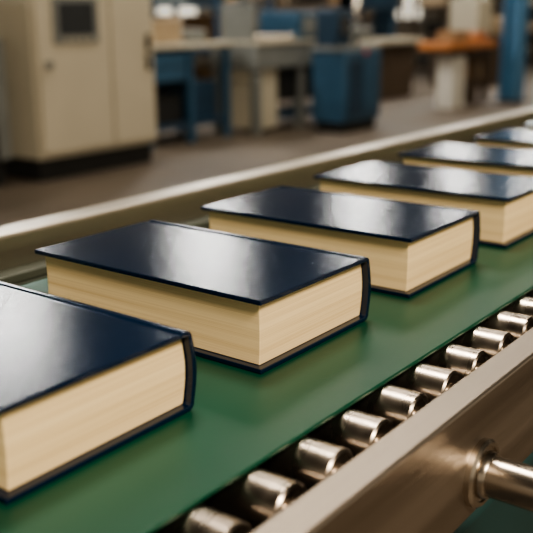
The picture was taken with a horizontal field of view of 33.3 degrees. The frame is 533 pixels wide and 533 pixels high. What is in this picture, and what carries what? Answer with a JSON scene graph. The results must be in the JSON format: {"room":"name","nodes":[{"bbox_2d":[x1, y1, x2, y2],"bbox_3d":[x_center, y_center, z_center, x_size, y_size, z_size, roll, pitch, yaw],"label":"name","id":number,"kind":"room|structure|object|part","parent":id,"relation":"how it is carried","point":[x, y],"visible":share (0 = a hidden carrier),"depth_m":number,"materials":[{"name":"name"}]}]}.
{"room":"book bindery factory","nodes":[
{"label":"book bindery factory","id":0,"kind":"room"},
{"bbox_2d":[0,60,532,225],"bbox_3d":[5.849,-1.598,9.889,18.000,0.100,38.000,11,20,36],"label":"floor","id":1,"kind":"structure","parent":0,"point":[175,162],"depth_m":7.81,"materials":[{"name":"concrete"}]},
{"bbox_2d":[0,39,12,184],"bbox_3d":[-2.337,-1.181,5.783,0.470,1.450,1.240,11,20,36],"label":"pump","id":2,"kind":"object","parent":1,"relation":"on","point":[5,135],"visible":1,"depth_m":6.18,"materials":[{"name":"grey metal"}]},
{"bbox_2d":[0,0,156,181],"bbox_3d":[-1.454,-1.680,6.700,0.650,1.900,1.190,11,20,36],"label":"tall cabinet","id":3,"kind":"object","parent":1,"relation":"on","point":[80,83],"visible":1,"depth_m":6.46,"materials":[{"name":"beige metal"}]},
{"bbox_2d":[151,18,232,149],"bbox_3d":[-0.953,-1.746,8.355,0.700,1.120,1.200,11,20,36],"label":"workbench","id":4,"kind":"object","parent":1,"relation":"on","point":[182,101],"visible":0.64,"depth_m":8.20,"materials":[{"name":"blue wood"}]},
{"bbox_2d":[151,0,272,78],"bbox_3d":[-1.252,-3.058,11.020,0.760,2.200,3.460,11,20,36],"label":"storage rack","id":5,"kind":"object","parent":1,"relation":"on","point":[211,24],"visible":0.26,"depth_m":11.38,"materials":[{"name":"grey metal"}]},
{"bbox_2d":[209,4,316,135],"bbox_3d":[0.130,-2.088,9.296,0.620,1.250,1.500,11,20,36],"label":"workbench","id":6,"kind":"object","parent":1,"relation":"on","point":[268,67],"visible":0.82,"depth_m":8.87,"materials":[{"name":"grey metal"}]},
{"bbox_2d":[0,107,532,532],"bbox_3d":[1.123,0.053,2.275,0.784,0.930,6.610,11,20,36],"label":"conveyor","id":7,"kind":"object","parent":1,"relation":"on","point":[417,416],"visible":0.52,"depth_m":0.58,"materials":[{"name":"green plastic"}]},
{"bbox_2d":[0,281,196,504],"bbox_3d":[-0.185,0.062,0.579,0.240,0.054,0.149,11,20,36],"label":"hardcover book","id":8,"kind":"object","parent":7,"relation":"on","point":[80,382],"visible":1,"depth_m":0.52,"materials":[{"name":"blue paper"}]},
{"bbox_2d":[35,220,370,373],"bbox_3d":[-0.055,0.014,0.744,0.240,0.054,0.149,11,20,36],"label":"hardcover book","id":9,"kind":"object","parent":7,"relation":"on","point":[256,305],"visible":0.92,"depth_m":0.69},
{"bbox_3d":[1.062,-0.349,2.207,0.520,0.066,6.500,11,20,36],"label":"deck plate","id":10,"kind":"part","parent":7,"relation":"part of","materials":[{"name":"green rubber"}]},
{"bbox_3d":[0.848,-0.376,2.368,0.038,0.150,6.500,11,20,36],"label":"guide rail","id":11,"kind":"part","parent":7,"relation":"part of","materials":[{"name":"metal"}]},
{"bbox_2d":[201,186,479,297],"bbox_3d":[0.074,-0.033,0.909,0.242,0.054,0.149,11,19,35],"label":"hardcover book","id":12,"kind":"object","parent":7,"relation":"on","point":[410,248],"visible":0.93,"depth_m":0.86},
{"bbox_3d":[1.274,-0.299,2.054,0.036,0.085,6.500,11,20,36],"label":"rail","id":13,"kind":"part","parent":7,"relation":"part of","materials":[{"name":"metal"}]},
{"bbox_2d":[313,161,532,247],"bbox_3d":[0.202,-0.082,1.077,0.250,0.054,0.149,11,20,36],"label":"hardcover book","id":14,"kind":"object","parent":7,"relation":"on","point":[504,202],"visible":0.76,"depth_m":1.02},
{"bbox_2d":[398,142,532,176],"bbox_3d":[0.331,-0.129,1.243,0.252,0.054,0.149,11,19,35],"label":"hardcover book","id":15,"kind":"object","parent":7,"relation":"on","point":[492,159],"visible":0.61,"depth_m":1.22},
{"bbox_3d":[0.221,0.216,0.892,0.150,0.182,0.460,11,20,36],"label":"gear motor","id":16,"kind":"part","parent":7,"relation":"part of","materials":[{"name":"silver metal"}]},
{"bbox_2d":[472,128,532,149],"bbox_3d":[0.467,-0.176,1.405,0.240,0.054,0.149,11,20,36],"label":"hardcover book","id":17,"kind":"object","parent":7,"relation":"on","point":[509,137],"visible":0.51,"depth_m":1.40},
{"bbox_2d":[524,122,532,129],"bbox_3d":[0.596,-0.224,1.569,0.240,0.054,0.149,11,19,35],"label":"hardcover book","id":18,"kind":"object","parent":7,"relation":"on","point":[530,125],"visible":0.37,"depth_m":1.57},
{"bbox_2d":[241,0,404,36],"bbox_3d":[1.025,-4.167,14.519,0.760,2.400,3.660,11,20,36],"label":"storage rack","id":19,"kind":"object","parent":1,"relation":"on","point":[367,21],"visible":0.06,"depth_m":14.04,"materials":[{"name":"grey metal"}]},
{"bbox_2d":[310,0,380,133],"bbox_3d":[0.832,-2.060,9.011,0.440,1.340,0.740,11,20,36],"label":"machine","id":20,"kind":"object","parent":1,"relation":"on","point":[345,75],"visible":1,"depth_m":8.84,"materials":[{"name":"blue paint"}]},
{"bbox_2d":[338,0,423,99],"bbox_3d":[1.547,-3.113,12.518,0.800,1.450,1.300,11,20,36],"label":"cutter","id":21,"kind":"object","parent":1,"relation":"on","point":[396,75],"visible":0.58,"depth_m":12.48,"materials":[{"name":"brown paint"}]},
{"bbox_2d":[418,30,496,108],"bbox_3d":[2.435,-2.527,11.360,0.450,0.940,1.340,11,20,36],"label":"table","id":22,"kind":"object","parent":1,"relation":"on","point":[459,69],"visible":1,"depth_m":11.08,"materials":[{"name":"orange wood"}]},
{"bbox_2d":[430,0,502,85],"bbox_3d":[3.450,-3.784,14.937,0.800,1.400,1.400,11,20,36],"label":"machine","id":23,"kind":"object","parent":1,"relation":"on","point":[471,15],"visible":0.34,"depth_m":14.54,"materials":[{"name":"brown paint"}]},
{"bbox_2d":[411,0,532,75],"bbox_3d":[4.484,-5.253,18.268,0.760,2.400,4.860,11,20,36],"label":"storage rack","id":24,"kind":"object","parent":1,"relation":"on","point":[422,62],"visible":0.16,"depth_m":16.81,"materials":[{"name":"grey metal"}]},
{"bbox_2d":[491,0,529,102],"bbox_3d":[3.269,-4.683,11.315,0.370,5.100,0.390,11,20,36],"label":"steel pillar","id":25,"kind":"structure","parent":1,"relation":"on","point":[515,20],"depth_m":11.78,"materials":[{"name":"blue metal"}]},
{"bbox_2d":[193,0,532,64],"bbox_3d":[-1.424,-5.542,14.486,0.200,5.100,38.000,11,20,36],"label":"wall","id":26,"kind":"structure","parent":0,"point":[430,15],"depth_m":20.81,"materials":[{"name":"paint"}]},
{"bbox_2d":[157,7,199,24],"bbox_3d":[-1.607,-4.519,14.273,0.080,1.270,1.520,11,20,36],"label":"window","id":27,"kind":"structure","parent":26,"relation":"in","point":[160,10],"depth_m":14.67,"materials":[{"name":"grey glass"}]},
{"bbox_2d":[396,0,423,20],"bbox_3d":[3.133,-6.253,20.285,0.080,1.270,1.820,11,20,36],"label":"window","id":28,"kind":"structure","parent":26,"relation":"in","point":[408,3],"depth_m":20.61,"materials":[{"name":"grey glass"}]}
]}

